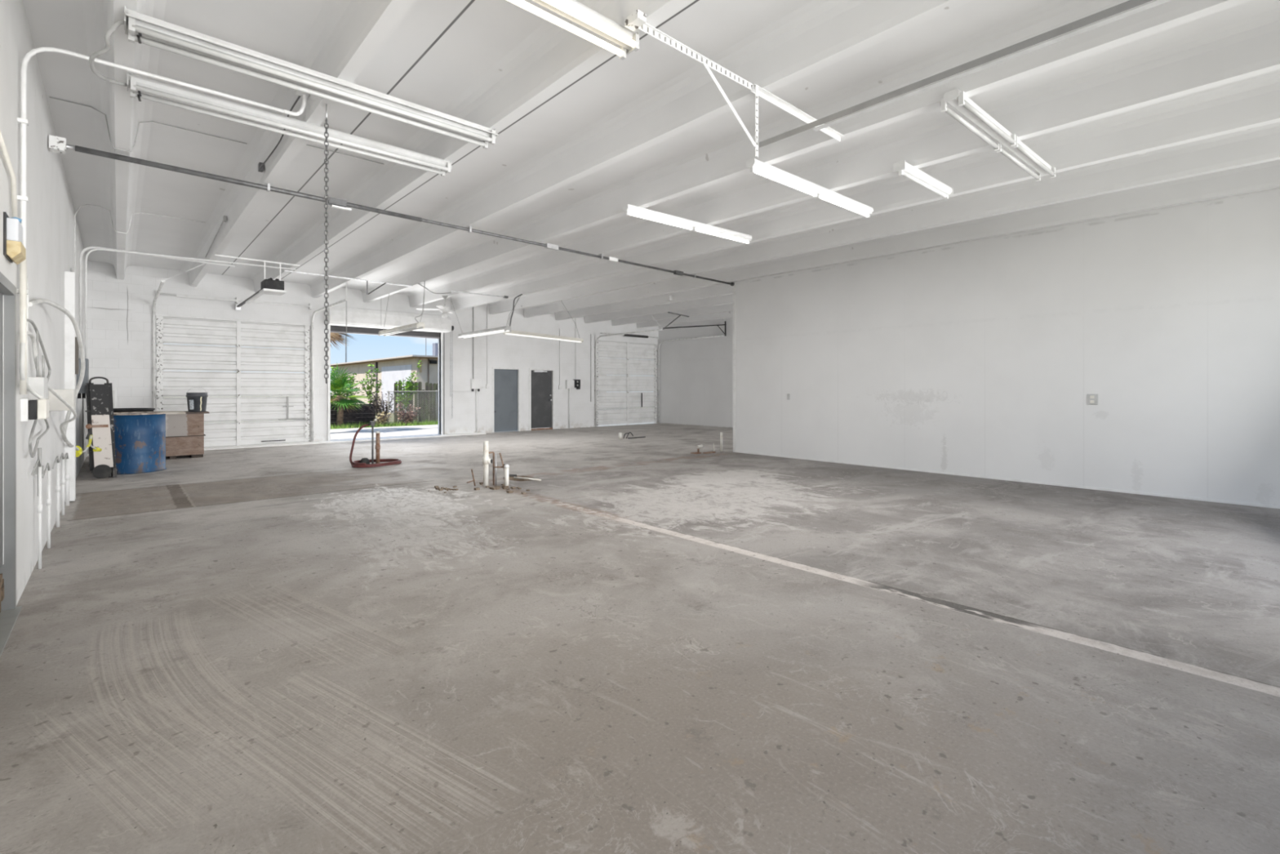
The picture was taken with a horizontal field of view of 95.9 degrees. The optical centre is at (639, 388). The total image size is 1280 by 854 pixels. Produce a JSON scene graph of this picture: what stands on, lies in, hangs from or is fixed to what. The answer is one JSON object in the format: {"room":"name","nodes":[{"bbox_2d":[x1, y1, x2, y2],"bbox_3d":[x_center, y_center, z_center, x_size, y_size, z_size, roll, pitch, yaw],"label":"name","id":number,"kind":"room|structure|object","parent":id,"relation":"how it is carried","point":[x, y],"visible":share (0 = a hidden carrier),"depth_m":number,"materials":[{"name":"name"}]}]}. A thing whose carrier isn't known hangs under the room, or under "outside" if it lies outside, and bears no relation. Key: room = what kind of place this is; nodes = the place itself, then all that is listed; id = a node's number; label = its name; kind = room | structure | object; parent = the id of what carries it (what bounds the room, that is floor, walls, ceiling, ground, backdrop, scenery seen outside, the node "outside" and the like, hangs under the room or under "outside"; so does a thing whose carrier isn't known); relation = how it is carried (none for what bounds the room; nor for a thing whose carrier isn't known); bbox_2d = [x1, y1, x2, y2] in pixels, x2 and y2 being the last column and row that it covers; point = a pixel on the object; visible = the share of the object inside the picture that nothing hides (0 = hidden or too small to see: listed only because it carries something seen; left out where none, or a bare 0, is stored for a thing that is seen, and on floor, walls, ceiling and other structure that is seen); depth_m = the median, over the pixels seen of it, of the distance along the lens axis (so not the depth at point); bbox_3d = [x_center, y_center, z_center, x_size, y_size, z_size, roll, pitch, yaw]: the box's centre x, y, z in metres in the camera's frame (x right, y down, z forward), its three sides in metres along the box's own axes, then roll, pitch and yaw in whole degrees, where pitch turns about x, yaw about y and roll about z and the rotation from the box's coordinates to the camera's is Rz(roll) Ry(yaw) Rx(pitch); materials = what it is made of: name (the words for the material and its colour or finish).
{"room":"empty warehouse","nodes":[
{"label":"empty warehouse","id":0,"kind":"room"},
{"bbox_2d":[0,0,86,604],"bbox_3d":[-5.692,-0.570,5.437,0.200,4.100,17.500,0,0,-42],"label":"wall","id":1,"kind":"structure","parent":0,"point":[51,212],"depth_m":4.60,"materials":[{"name":"paint"}]},
{"bbox_2d":[0,129,17,217],"bbox_3d":[-3.387,-1.199,3.065,0.024,0.366,1.093,0,0,-42],"label":"conduit","id":2,"kind":"object","parent":1,"relation":"attached to","point":[13,179],"visible":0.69,"depth_m":3.39,"materials":[{"name":"white metal"}]},
{"bbox_2d":[0,271,22,656],"bbox_3d":[-3.305,0.384,2.817,0.230,2.032,2.012,0,0,-42],"label":"door","id":3,"kind":"structure","parent":1,"relation":"in","point":[9,611],"depth_m":3.56,"materials":[{"name":"grey paint"}]},
{"bbox_2d":[3,211,26,264],"bbox_3d":[-3.646,-0.870,3.370,0.065,0.260,0.290,0,0,-42],"label":"wall light","id":4,"kind":"object","parent":1,"relation":"attached to","point":[14,250],"depth_m":3.30,"materials":[{"name":"metal"}]},
{"bbox_2d":[19,259,26,394],"bbox_3d":[-3.926,-0.390,3.676,0.030,0.860,0.030,0,0,25],"label":"conduit","id":5,"kind":"object","parent":1,"relation":"attached to","point":[23,265],"visible":0.73,"depth_m":3.67,"materials":[{"name":"white metal"}]},
{"bbox_2d":[26,274,29,394],"bbox_3d":[-3.988,-0.443,3.730,0.014,0.966,0.586,0,0,-42],"label":"cord","id":6,"kind":"object","parent":1,"relation":"attached to","point":[28,295],"visible":0.27,"depth_m":3.92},
{"bbox_2d":[20,398,48,421],"bbox_3d":[-4.119,0.145,3.934,0.120,0.150,0.240,0,0,-42],"label":"outlet box","id":7,"kind":"object","parent":1,"relation":"attached to","point":[30,409],"visible":1,"depth_m":3.86,"materials":[{"name":"white paint"}]},
{"bbox_2d":[28,400,37,419],"bbox_3d":[-4.122,0.145,3.931,0.040,0.130,0.200,0,0,-42],"label":"receptacle","id":8,"kind":"object","parent":7,"relation":"attached to","point":[33,404],"depth_m":3.86,"materials":[{"name":"black plastic"}]},
{"bbox_2d":[28,418,48,457],"bbox_3d":[-4.569,0.345,4.407,0.031,0.285,1.383,0,0,-42],"label":"cord","id":9,"kind":"object","parent":7,"relation":"hanging from","point":[32,454],"visible":0.94,"depth_m":4.04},
{"bbox_2d":[31,457,42,568],"bbox_3d":[-4.475,0.952,4.287,0.028,0.856,0.367,0,0,-41],"label":"pipe stub","id":10,"kind":"object","parent":1,"relation":"attached to","point":[39,505],"visible":1,"depth_m":4.41,"materials":[{"name":"white paint"}]},
{"bbox_2d":[27,330,47,399],"bbox_3d":[-4.448,-0.165,4.269,0.080,0.510,0.300,0,0,-42],"label":"wall box","id":11,"kind":"object","parent":1,"relation":"attached to","point":[39,384],"visible":0.73,"depth_m":4.18,"materials":[{"name":"grey paint"}]},
{"bbox_2d":[33,447,44,496],"bbox_3d":[-4.627,0.645,4.445,0.050,0.370,0.080,0,0,-42],"label":"pipe","id":12,"kind":"object","parent":1,"relation":"attached to","point":[39,450],"visible":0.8,"depth_m":4.44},
{"bbox_2d":[26,318,51,383],"bbox_3d":[-4.622,-0.170,4.439,0.029,0.607,1.766,0,0,-42],"label":"cord","id":13,"kind":"object","parent":1,"relation":"attached to","point":[31,322],"visible":0.64,"depth_m":4.66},
{"bbox_2d":[41,462,51,548],"bbox_3d":[-4.992,1.007,4.859,0.030,0.746,0.368,0,0,-41],"label":"pipe stub","id":14,"kind":"object","parent":1,"relation":"attached to","point":[49,499],"visible":0.99,"depth_m":4.98,"materials":[{"name":"white paint"}]},
{"bbox_2d":[19,331,77,439],"bbox_3d":[-5.137,0.104,5.128,0.175,0.974,3.909,0,0,-42],"label":"cord","id":15,"kind":"object","parent":1,"relation":"attached to","point":[22,352],"visible":0.78,"depth_m":4.16,"materials":[{"name":"plastic"}]},
{"bbox_2d":[52,455,60,527],"bbox_3d":[-5.669,1.021,5.610,0.036,0.717,0.371,0,0,-41],"label":"pipe stub","id":16,"kind":"object","parent":1,"relation":"attached to","point":[57,486],"visible":1,"depth_m":5.72,"materials":[{"name":"white paint"}]},
{"bbox_2d":[28,298,85,450],"bbox_3d":[-5.670,0.042,5.726,0.222,1.510,4.306,0,0,-42],"label":"cord","id":17,"kind":"object","parent":1,"relation":"attached to","point":[34,302],"visible":0.86,"depth_m":5.87,"materials":[{"name":"plastic"}]},
{"bbox_2d":[75,435,102,457],"bbox_3d":[-7.633,0.809,7.986,0.101,0.287,1.763,0,0,-37],"label":"extension cord","id":18,"kind":"object","parent":17,"relation":"hanging from","point":[80,451],"visible":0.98,"depth_m":8.06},
{"bbox_2d":[48,389,75,410],"bbox_3d":[-5.504,0.110,5.506,0.170,0.200,0.350,0,0,-42],"label":"wall box","id":19,"kind":"object","parent":1,"relation":"attached to","point":[68,395],"visible":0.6,"depth_m":5.38,"materials":[{"name":"paint"}]},
{"bbox_2d":[58,453,65,515],"bbox_3d":[-6.158,1.037,6.152,0.033,0.687,0.370,0,0,-41],"label":"pipe stub","id":20,"kind":"object","parent":1,"relation":"attached to","point":[63,479],"visible":0.93,"depth_m":6.27,"materials":[{"name":"white paint"}]},
{"bbox_2d":[63,453,70,506],"bbox_3d":[-6.622,1.065,6.668,0.052,0.630,0.381,0,0,-42],"label":"pipe stub","id":21,"kind":"object","parent":1,"relation":"attached to","point":[67,476],"visible":0.87,"depth_m":6.78,"materials":[{"name":"white paint"}]},
{"bbox_2d":[64,267,79,502],"bbox_3d":[-7.387,-0.058,7.553,0.120,2.836,1.613,0,0,-42],"label":"wireway","id":22,"kind":"object","parent":1,"relation":"attached to","point":[71,344],"visible":0.84,"depth_m":6.96,"materials":[{"name":"white paint"}]},
{"bbox_2d":[76,358,88,398],"bbox_3d":[-8.805,-0.150,9.127,0.125,0.620,0.450,0,0,-42],"label":"breaker panel","id":23,"kind":"object","parent":1,"relation":"attached to","point":[86,380],"visible":0.54,"depth_m":8.98,"materials":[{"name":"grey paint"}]},
{"bbox_2d":[17,47,290,294],"bbox_3d":[-3.429,-1.122,4.220,1.533,2.304,0.070,0,0,-42],"label":"conduit","id":24,"kind":"object","parent":1,"relation":"attached to","point":[23,121],"visible":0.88,"depth_m":3.74,"materials":[{"name":"metal"}]},
{"bbox_2d":[86,260,658,453],"bbox_3d":[-5.373,-0.570,17.380,16.280,4.100,0.200,0,0,-42],"label":"wall","id":25,"kind":"structure","parent":0,"point":[120,312],"depth_m":14.81,"materials":[{"name":"paint"}]},
{"bbox_2d":[151,263,347,447],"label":"door","id":26,"kind":"structure","parent":25,"relation":"in","point":[231,392],"depth_m":13.57,"materials":[{"name":"metal"}]},
{"bbox_2d":[85,432,485,457],"bbox_3d":[-8.060,1.390,14.684,8.680,0.080,0.640,0,0,-42],"label":"sill","id":27,"kind":"structure","parent":25,"relation":"attached to","point":[465,433],"depth_m":14.69,"materials":[{"name":"concrete"}]},
{"bbox_2d":[324,306,453,440],"bbox_3d":[-6.750,-0.355,15.773,3.263,3.470,0.600,0,0,-42],"label":"door","id":28,"kind":"structure","parent":25,"relation":"in","point":[359,321],"depth_m":15.50,"materials":[{"name":"white paint"}]},
{"bbox_2d":[324,306,451,333],"bbox_3d":[-6.741,-1.855,15.693,3.170,0.470,0.470,0,0,-42],"label":"hood","id":29,"kind":"object","parent":28,"relation":"attached to","point":[357,318],"depth_m":15.37,"materials":[{"name":"white paint"}]},
{"bbox_2d":[470,306,480,432],"bbox_3d":[-5.125,-0.580,17.402,1.120,3.880,0.100,0,0,-42],"label":"conduit","id":30,"kind":"object","parent":25,"relation":"attached to","point":[474,383],"visible":0.91,"depth_m":17.49,"materials":[{"name":"metal"}]},
{"bbox_2d":[485,306,488,388],"bbox_3d":[-4.701,-1.255,17.822,0.090,2.530,0.045,0,0,-42],"label":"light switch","id":31,"kind":"object","parent":25,"relation":"attached to","point":[486,384],"visible":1,"depth_m":17.80,"materials":[{"name":"white paint"}]},
{"bbox_2d":[492,367,520,432],"bbox_3d":[-4.255,0.365,18.312,0.990,2.030,0.115,0,0,-42],"label":"door","id":32,"kind":"structure","parent":25,"relation":"in","point":[506,381],"depth_m":18.35,"materials":[{"name":"grey paint"}]},
{"bbox_2d":[528,368,555,430],"bbox_3d":[-3.264,0.365,19.177,1.000,2.030,0.140,0,0,-42],"label":"door","id":33,"kind":"structure","parent":25,"relation":"in","point":[541,380],"depth_m":19.21,"materials":[{"name":"grey paint"}]},
{"bbox_2d":[565,379,574,427],"bbox_3d":[-2.409,0.540,19.841,0.300,1.640,0.120,0,0,-42],"label":"control box","id":34,"kind":"object","parent":25,"relation":"attached to","point":[570,384],"visible":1,"depth_m":19.82,"materials":[{"name":"white paint"}]},
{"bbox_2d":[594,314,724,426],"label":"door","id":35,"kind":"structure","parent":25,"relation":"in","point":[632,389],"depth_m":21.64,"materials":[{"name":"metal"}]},
{"bbox_2d":[155,395,648,429],"bbox_3d":[-8.974,1.490,32.318,150.000,0.180,180.000,0,0,-42],"label":"ground","id":36,"kind":"structure","parent":0,"point":[391,415],"depth_m":27.49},
{"bbox_2d":[293,404,375,426],"bbox_3d":[-11.200,1.015,21.280,2.700,0.830,0.200,0,0,-42],"label":"wall","id":37,"kind":"structure","parent":36,"relation":"on","point":[366,415],"depth_m":21.65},
{"bbox_2d":[330,332,357,349],"bbox_3d":[-9.761,-0.629,17.322,2.273,4.124,2.334,0,0,7],"label":"palm","id":38,"kind":"object","parent":36,"relation":"on","point":[334,335],"visible":0.06,"depth_m":17.46,"materials":[{"name":"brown plant"}]},
{"bbox_2d":[330,366,361,404],"bbox_3d":[-11.449,0.295,21.728,1.828,2.239,0.606,0,0,-42],"label":"shrub","id":39,"kind":"object","parent":36,"relation":"on","point":[332,367],"visible":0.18,"depth_m":21.97,"materials":[{"name":"green plant"}]},
{"bbox_2d":[330,361,373,426],"bbox_3d":[-10.768,0.224,20.662,2.317,2.424,2.381,0,0,-10],"label":"palm","id":40,"kind":"object","parent":36,"relation":"on","point":[338,384],"visible":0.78,"depth_m":20.52,"materials":[{"name":"green plant"}]},
{"bbox_2d":[359,363,382,404],"bbox_3d":[-10.435,0.221,22.425,0.910,2.382,0.447,0,0,-42],"label":"shrub","id":41,"kind":"object","parent":36,"relation":"on","point":[371,380],"visible":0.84,"depth_m":22.38,"materials":[{"name":"green plant"}]},
{"bbox_2d":[373,411,391,426],"bbox_3d":[-9.370,1.131,21.049,0.690,0.575,0.414,0,0,-42],"label":"weed","id":42,"kind":"object","parent":36,"relation":"on","point":[384,420],"visible":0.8,"depth_m":20.99,"materials":[{"name":"plant"}]},
{"bbox_2d":[368,391,398,424],"bbox_3d":[-9.604,0.785,21.661,1.071,1.322,0.561,0,0,-42],"label":"shrub","id":43,"kind":"object","parent":36,"relation":"on","point":[379,405],"visible":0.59,"depth_m":21.54,"materials":[{"name":"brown plant"}]},
{"bbox_2d":[330,418,438,429],"bbox_3d":[-8.448,1.270,22.114,9.976,0.260,1.341,0,0,-42],"label":"grass","id":44,"kind":"structure","parent":36,"relation":"on","point":[388,424],"depth_m":21.08,"materials":[{"name":"plant"}]},
{"bbox_2d":[395,403,420,425],"bbox_3d":[-8.733,0.981,21.703,0.966,0.917,0.476,0,0,-42],"label":"shrub","id":45,"kind":"object","parent":36,"relation":"on","point":[408,419],"visible":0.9,"depth_m":21.66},
{"bbox_2d":[394,360,422,424],"bbox_3d":[-8.941,0.145,22.322,1.130,2.536,0.475,0,0,-42],"label":"shrub","id":46,"kind":"object","parent":36,"relation":"on","point":[409,382],"visible":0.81,"depth_m":22.26,"materials":[{"name":"green plant"}]},
{"bbox_2d":[386,390,438,424],"bbox_3d":[-7.466,0.755,23.189,5.200,1.350,0.056,0,0,-42],"label":"fence","id":47,"kind":"object","parent":36,"relation":"on","point":[388,391],"visible":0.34,"depth_m":22.15,"materials":[{"name":"metal"}]},
{"bbox_2d":[393,381,438,422],"bbox_3d":[-7.488,0.531,24.133,5.434,1.638,0.081,0,0,-42],"label":"wooden fence","id":48,"kind":"object","parent":36,"relation":"on","point":[433,387],"visible":0.16,"depth_m":23.05,"materials":[{"name":"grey wood"}]},
{"bbox_2d":[330,355,606,413],"bbox_3d":[-12.228,-0.050,40.025,13.500,3.260,17.200,0,0,-42],"label":"building","id":49,"kind":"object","parent":36,"relation":"on","point":[393,369],"visible":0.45,"depth_m":32.54,"materials":[{"name":"beige paint"}]},
{"bbox_2d":[432,342,438,355],"bbox_3d":[-11.195,-2.075,31.794,0.400,0.790,0.500,0,0,-42],"label":"roof vent","id":50,"kind":"object","parent":49,"relation":"on","point":[435,345],"visible":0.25,"depth_m":31.62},
{"bbox_2d":[330,422,653,439],"bbox_3d":[-5.346,1.482,20.840,100.000,0.195,4.900,0,0,-42],"label":"apron","id":51,"kind":"object","parent":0,"point":[420,429],"depth_m":18.48,"materials":[{"name":"concrete"}]},
{"bbox_2d":[0,422,1279,853],"bbox_3d":[0.491,1.380,10.886,16.680,0.001,17.300,0,0,-42],"label":"floor","id":52,"kind":"structure","parent":0,"point":[653,646],"depth_m":2.90,"materials":[{"name":"concrete"}]},
{"bbox_2d":[84,376,116,478],"bbox_3d":[-8.323,0.606,8.926,0.360,1.568,0.245,0,0,-42],"label":"hand truck","id":53,"kind":"object","parent":52,"relation":"on","point":[99,397],"visible":0.99,"depth_m":8.87,"materials":[{"name":"black paint"}]},
{"bbox_2d":[88,386,116,465],"bbox_3d":[-9.969,0.680,10.726,0.380,1.400,0.715,0,0,-42],"label":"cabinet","id":54,"kind":"object","parent":52,"relation":"on","point":[114,388],"visible":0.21,"depth_m":10.57,"materials":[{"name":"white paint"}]},
{"bbox_2d":[97,408,155,414],"bbox_3d":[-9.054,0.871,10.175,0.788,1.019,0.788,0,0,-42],"label":"lid","id":55,"kind":"object","parent":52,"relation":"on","point":[115,410],"visible":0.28,"depth_m":9.99,"materials":[{"name":"black paint"}]},
{"bbox_2d":[103,411,167,474],"bbox_3d":[-8.389,0.893,9.617,0.798,0.974,0.798,0,0,-42],"label":"drum","id":56,"kind":"object","parent":52,"relation":"on","point":[140,436],"visible":0.8,"depth_m":9.37,"materials":[{"name":"metal"}]},
{"bbox_2d":[165,413,205,459],"bbox_3d":[-9.332,0.943,11.528,1.000,0.875,0.780,0,0,-42],"label":"wooden crate","id":57,"kind":"object","parent":52,"relation":"on","point":[184,433],"visible":0.54,"depth_m":11.35,"materials":[{"name":"brown wood"}]},
{"bbox_2d":[165,410,208,413],"bbox_3d":[-9.370,0.486,11.487,1.210,0.037,0.890,0,0,-42],"label":"plywood board","id":58,"kind":"object","parent":57,"relation":"on","point":[167,411],"visible":0.57,"depth_m":11.41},
{"bbox_2d":[186,386,208,412],"bbox_3d":[-8.950,0.227,11.671,0.356,0.494,0.356,0,0,-42],"label":"plastic bucket","id":59,"kind":"object","parent":58,"relation":"on","point":[197,402],"visible":0.98,"depth_m":11.55,"materials":[{"name":"plastic"}]},
{"bbox_2d":[349,418,401,467],"bbox_3d":[-4.735,0.964,10.368,0.851,0.831,0.682,0,0,-42],"label":"hose standpipe","id":60,"kind":"object","parent":52,"relation":"on","point":[356,464],"visible":0.93,"depth_m":10.33,"materials":[{"name":"rubber"}]},
{"bbox_2d":[375,431,380,463],"bbox_3d":[-4.806,1.089,10.589,0.084,0.582,0.082,0,0,-42],"label":"stub","id":61,"kind":"object","parent":52,"relation":"on","point":[377,433],"visible":0.98,"depth_m":10.56,"materials":[{"name":"metal"}]},
{"bbox_2d":[428,485,458,493],"bbox_3d":[-2.654,1.369,7.845,0.389,0.022,0.477,0,0,-2],"label":"crumbs","id":62,"kind":"object","parent":52,"relation":"on","point":[437,487],"visible":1,"depth_m":7.84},
{"bbox_2d":[482,440,492,487],"bbox_3d":[-2.139,1.060,8.087,0.130,0.640,0.092,0,0,7],"label":"pvc pipe","id":63,"kind":"object","parent":52,"relation":"on","point":[486,460],"visible":0.98,"depth_m":8.06,"materials":[{"name":"white plastic"}]},
{"bbox_2d":[488,451,502,484],"bbox_3d":[-2.063,1.139,8.223,0.248,0.482,0.073,0,0,-42],"label":"copper pipe","id":64,"kind":"object","parent":52,"relation":"on","point":[489,452],"visible":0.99,"depth_m":8.22,"materials":[{"name":"metal"}]},
{"bbox_2d":[474,482,529,493],"bbox_3d":[-1.906,1.367,7.949,1.078,0.027,0.506,0,0,24],"label":"rubble","id":65,"kind":"object","parent":52,"relation":"on","point":[495,487],"visible":0.98,"depth_m":7.89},
{"bbox_2d":[503,464,509,485],"bbox_3d":[-1.856,1.219,8.039,0.072,0.322,0.072,0,0,-42],"label":"pvc pipe","id":66,"kind":"object","parent":52,"relation":"on","point":[506,466],"visible":0.98,"depth_m":8.01,"materials":[{"name":"white paint"}]},
{"bbox_2d":[496,474,542,482],"bbox_3d":[-1.843,1.445,8.845,0.480,0.130,0.700,0,0,-42],"label":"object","id":67,"kind":"structure","parent":52,"relation":"in","point":[510,478],"depth_m":9.04,"materials":[{"name":"concrete"}]},
{"bbox_2d":[22,0,1279,328],"bbox_3d":[0.491,-2.530,10.886,16.680,0.480,17.700,0,0,-42],"label":"ceiling","id":68,"kind":"structure","parent":0,"point":[585,132],"depth_m":5.78,"materials":[{"name":"paint"}]},
{"bbox_2d":[74,204,205,274],"bbox_3d":[-7.381,-1.718,8.594,1.476,1.796,0.062,0,0,-42],"label":"conduit","id":69,"kind":"object","parent":68,"relation":"attached to","point":[85,204],"visible":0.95,"depth_m":8.26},
{"bbox_2d":[48,96,247,152],"bbox_3d":[-4.752,-2.442,5.680,1.480,0.350,0.010,0,0,-42],"label":"conduit","id":70,"kind":"object","parent":68,"relation":"attached to","point":[49,96],"visible":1,"depth_m":5.57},
{"bbox_2d":[79,246,235,358],"bbox_3d":[-8.189,-1.371,9.918,0.044,1.822,2.072,0,0,42],"label":"conduit","id":71,"kind":"object","parent":68,"relation":"attached to","point":[83,251],"visible":0.88,"depth_m":9.18,"materials":[{"name":"metal"}]},
{"bbox_2d":[84,248,295,358],"bbox_3d":[-7.663,-1.367,10.058,2.895,1.813,0.026,0,0,-40],"label":"conduit","id":72,"kind":"object","parent":68,"relation":"attached to","point":[97,249],"visible":0.94,"depth_m":9.25,"materials":[{"name":"metal"}]},
{"bbox_2d":[204,215,226,257],"bbox_3d":[-6.888,-2.416,9.342,0.038,0.148,2.700,0,0,-42],"label":"conduit","id":73,"kind":"object","parent":68,"relation":"attached to","point":[224,217],"visible":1,"depth_m":8.80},
{"bbox_2d":[214,253,299,310],"bbox_3d":[-8.123,-2.004,11.771,1.280,0.568,4.360,0,0,-42],"label":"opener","id":74,"kind":"object","parent":68,"relation":"hanging from","point":[268,286],"visible":1,"depth_m":10.37,"materials":[{"name":"black plastic"}]},
{"bbox_2d":[258,288,285,295],"bbox_3d":[-6.654,-1.740,10.457,0.340,0.040,0.440,0,0,-42],"label":"light","id":75,"kind":"object","parent":74,"relation":"on","point":[277,291],"depth_m":10.37,"materials":[{"name":"white paint"}]},
{"bbox_2d":[257,95,300,172],"bbox_3d":[-3.497,-2.409,5.573,0.041,0.097,1.961,0,0,-41],"label":"conduit","id":76,"kind":"object","parent":68,"relation":"attached to","point":[260,166],"visible":0.7,"depth_m":5.79,"materials":[{"name":"metal"}]},
{"bbox_2d":[126,72,451,176],"bbox_3d":[-2.851,-2.217,5.052,2.448,0.146,0.168,0,0,-42],"label":"fluorescent light","id":77,"kind":"object","parent":68,"relation":"hanging from","point":[134,82],"visible":1,"depth_m":4.82,"materials":[{"name":"white metal"}]},
{"bbox_2d":[283,89,310,115],"bbox_3d":[-2.804,-2.392,4.723,0.171,0.296,0.168,0,0,-42],"label":"conduit","id":78,"kind":"object","parent":68,"relation":"attached to","point":[304,95],"visible":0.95,"depth_m":4.77,"materials":[{"name":"metal"}]},
{"bbox_2d":[124,5,498,149],"bbox_3d":[-2.222,-2.217,4.326,2.448,0.146,0.260,0,0,-42],"label":"fluorescent light","id":79,"kind":"object","parent":68,"relation":"attached to","point":[140,28],"visible":1,"depth_m":4.08,"materials":[{"name":"white metal"}]},
{"bbox_2d":[88,20,126,86],"bbox_3d":[-3.510,-2.152,3.821,0.190,0.180,0.957,0,0,-42],"label":"lead","id":80,"kind":"object","parent":79,"relation":"attached to","point":[107,36],"visible":0.97,"depth_m":3.60,"materials":[{"name":"plastic"}]},
{"bbox_2d":[324,103,328,383],"bbox_3d":[-2.527,-1.163,4.656,0.028,2.254,0.028,0,0,3],"label":"hanging chain","id":81,"kind":"object","parent":68,"relation":"hanging from","point":[326,122],"visible":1,"depth_m":4.65,"materials":[{"name":"metal"}]},
{"bbox_2d":[284,270,412,294],"bbox_3d":[-5.972,-2.131,12.015,2.480,0.302,0.041,0,0,-43],"label":"support strut","id":82,"kind":"object","parent":68,"relation":"hanging from","point":[366,281],"visible":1,"depth_m":12.13,"materials":[{"name":"metal"}]},
{"bbox_2d":[48,134,733,285],"bbox_3d":[-1.697,-2.243,8.892,10.347,0.125,0.100,0,0,-44],"label":"pipe","id":83,"kind":"object","parent":68,"relation":"attached to","point":[56,144],"visible":0.99,"depth_m":6.70,"materials":[{"name":"metal"}]},
{"bbox_2d":[378,280,425,336],"bbox_3d":[-5.390,-1.774,13.053,0.275,1.034,2.448,0,0,-42],"label":"fluorescent light","id":84,"kind":"object","parent":68,"relation":"hanging from","point":[415,326],"visible":1,"depth_m":12.69,"materials":[{"name":"white metal"}]},
{"bbox_2d":[416,295,473,317],"bbox_3d":[-4.848,-2.020,14.351,1.032,0.540,1.032,0,0,38],"label":"ceiling fan","id":85,"kind":"object","parent":68,"relation":"hanging from","point":[444,309],"visible":1,"depth_m":14.29,"materials":[{"name":"white paint"}]},
{"bbox_2d":[449,290,508,298],"bbox_3d":[-3.864,-2.265,13.941,1.456,0.050,0.085,0,0,-39],"label":"support strut","id":86,"kind":"object","parent":68,"relation":"attached to","point":[504,296],"visible":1,"depth_m":13.96,"materials":[{"name":"metal"}]},
{"bbox_2d":[449,293,522,338],"bbox_3d":[-3.606,-1.795,14.137,2.447,1.035,0.965,0,0,42],"label":"fluorescent light","id":87,"kind":"object","parent":68,"relation":"hanging from","point":[502,329],"visible":1,"depth_m":13.72,"materials":[{"name":"white metal"}]},
{"bbox_2d":[502,297,583,342],"bbox_3d":[-2.423,-1.782,14.817,0.120,1.051,2.448,0,-2,44],"label":"fluorescent light","id":88,"kind":"object","parent":68,"relation":"hanging from","point":[513,332],"visible":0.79,"depth_m":14.75,"materials":[{"name":"white metal"}]},
{"bbox_2d":[506,0,639,60],"bbox_3d":[-0.961,-2.228,2.959,2.448,0.123,0.168,0,0,-42],"label":"fluorescent light","id":89,"kind":"object","parent":68,"relation":"hanging from","point":[628,40],"visible":1,"depth_m":3.50,"materials":[{"name":"white metal"}]},
{"bbox_2d":[622,204,751,244],"bbox_3d":[0.731,-2.228,7.963,2.360,0.123,0.110,0,0,-39],"label":"fluorescent light","id":90,"kind":"object","parent":68,"relation":"hanging from","point":[630,210],"visible":1,"depth_m":7.81,"materials":[{"name":"white paint"}]},
{"bbox_2d":[624,9,844,157],"bbox_3d":[0.893,-2.015,4.390,2.550,0.550,0.120,0,0,-42],"label":"hanger","id":91,"kind":"object","parent":68,"relation":"attached to","point":[637,19],"visible":1,"depth_m":4.17,"materials":[{"name":"white paint"}]},
{"bbox_2d":[746,158,873,217],"bbox_3d":[2.013,-2.228,6.574,2.400,0.123,0.110,0,0,-41],"label":"fluorescent light","id":92,"kind":"object","parent":68,"relation":"hanging from","point":[757,166],"visible":1,"depth_m":6.38,"materials":[{"name":"white paint"}]},
{"bbox_2d":[893,160,953,199],"bbox_3d":[3.079,-2.228,6.244,1.208,0.123,0.120,0,0,-41],"label":"fluorescent light","id":93,"kind":"object","parent":68,"relation":"attached to","point":[904,168],"visible":1,"depth_m":6.13,"materials":[{"name":"white paint"}]},
{"bbox_2d":[759,0,1171,147],"bbox_3d":[2.078,-2.218,3.116,0.060,0.804,3.440,0,0,-42],"label":"door track","id":94,"kind":"object","parent":68,"relation":"hanging from","point":[1130,4],"visible":1,"depth_m":3.24,"materials":[{"name":"metal"}]},
{"bbox_2d":[940,88,1055,181],"bbox_3d":[3.311,-2.228,5.226,2.400,0.123,0.168,0,0,-40],"label":"fluorescent light","id":95,"kind":"object","parent":68,"relation":"hanging from","point":[957,99],"visible":1,"depth_m":5.00,"materials":[{"name":"white paint"}]},
{"bbox_2d":[658,317,733,427],"bbox_3d":[6.539,-0.620,16.482,0.200,4.000,17.500,0,0,-42],"label":"wall","id":96,"kind":"structure","parent":0,"point":[696,375],"depth_m":21.20,"materials":[{"name":"paint"}]},
{"bbox_2d":[662,320,726,336],"bbox_3d":[1.868,-2.080,19.163,3.064,0.520,0.040,0,0,-42],"label":"support strut","id":97,"kind":"object","parent":96,"relation":"attached to","point":[725,324],"visible":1,"depth_m":19.40,"materials":[{"name":"metal"}]},
{"bbox_2d":[735,187,1279,506],"bbox_3d":[5.024,-0.480,9.253,0.120,3.720,8.800,0,0,-42],"label":"wall","id":98,"kind":"structure","parent":0,"point":[984,357],"depth_m":8.25,"materials":[{"name":"paint"}]},
{"bbox_2d":[733,281,735,452],"bbox_3d":[2.085,-0.470,12.507,0.144,3.700,0.070,0,0,-42],"label":"trim","id":99,"kind":"structure","parent":98,"relation":"attached to","point":[734,286],"depth_m":12.46,"materials":[{"name":"white paint"}]},
{"bbox_2d":[735,450,1279,508],"bbox_3d":[4.992,1.365,9.190,0.012,0.030,8.750,0,0,-42],"label":"baseboard","id":100,"kind":"structure","parent":98,"relation":"attached to","point":[810,459],"depth_m":8.25,"materials":[{"name":"white paint"}]},
{"bbox_2d":[1087,394,1097,404],"bbox_3d":[6.169,0.152,7.879,0.022,0.145,0.115,0,0,-42],"label":"wall outlet","id":101,"kind":"object","parent":98,"relation":"attached to","point":[1092,399],"visible":1,"depth_m":7.87,"materials":[{"name":"white plastic"}]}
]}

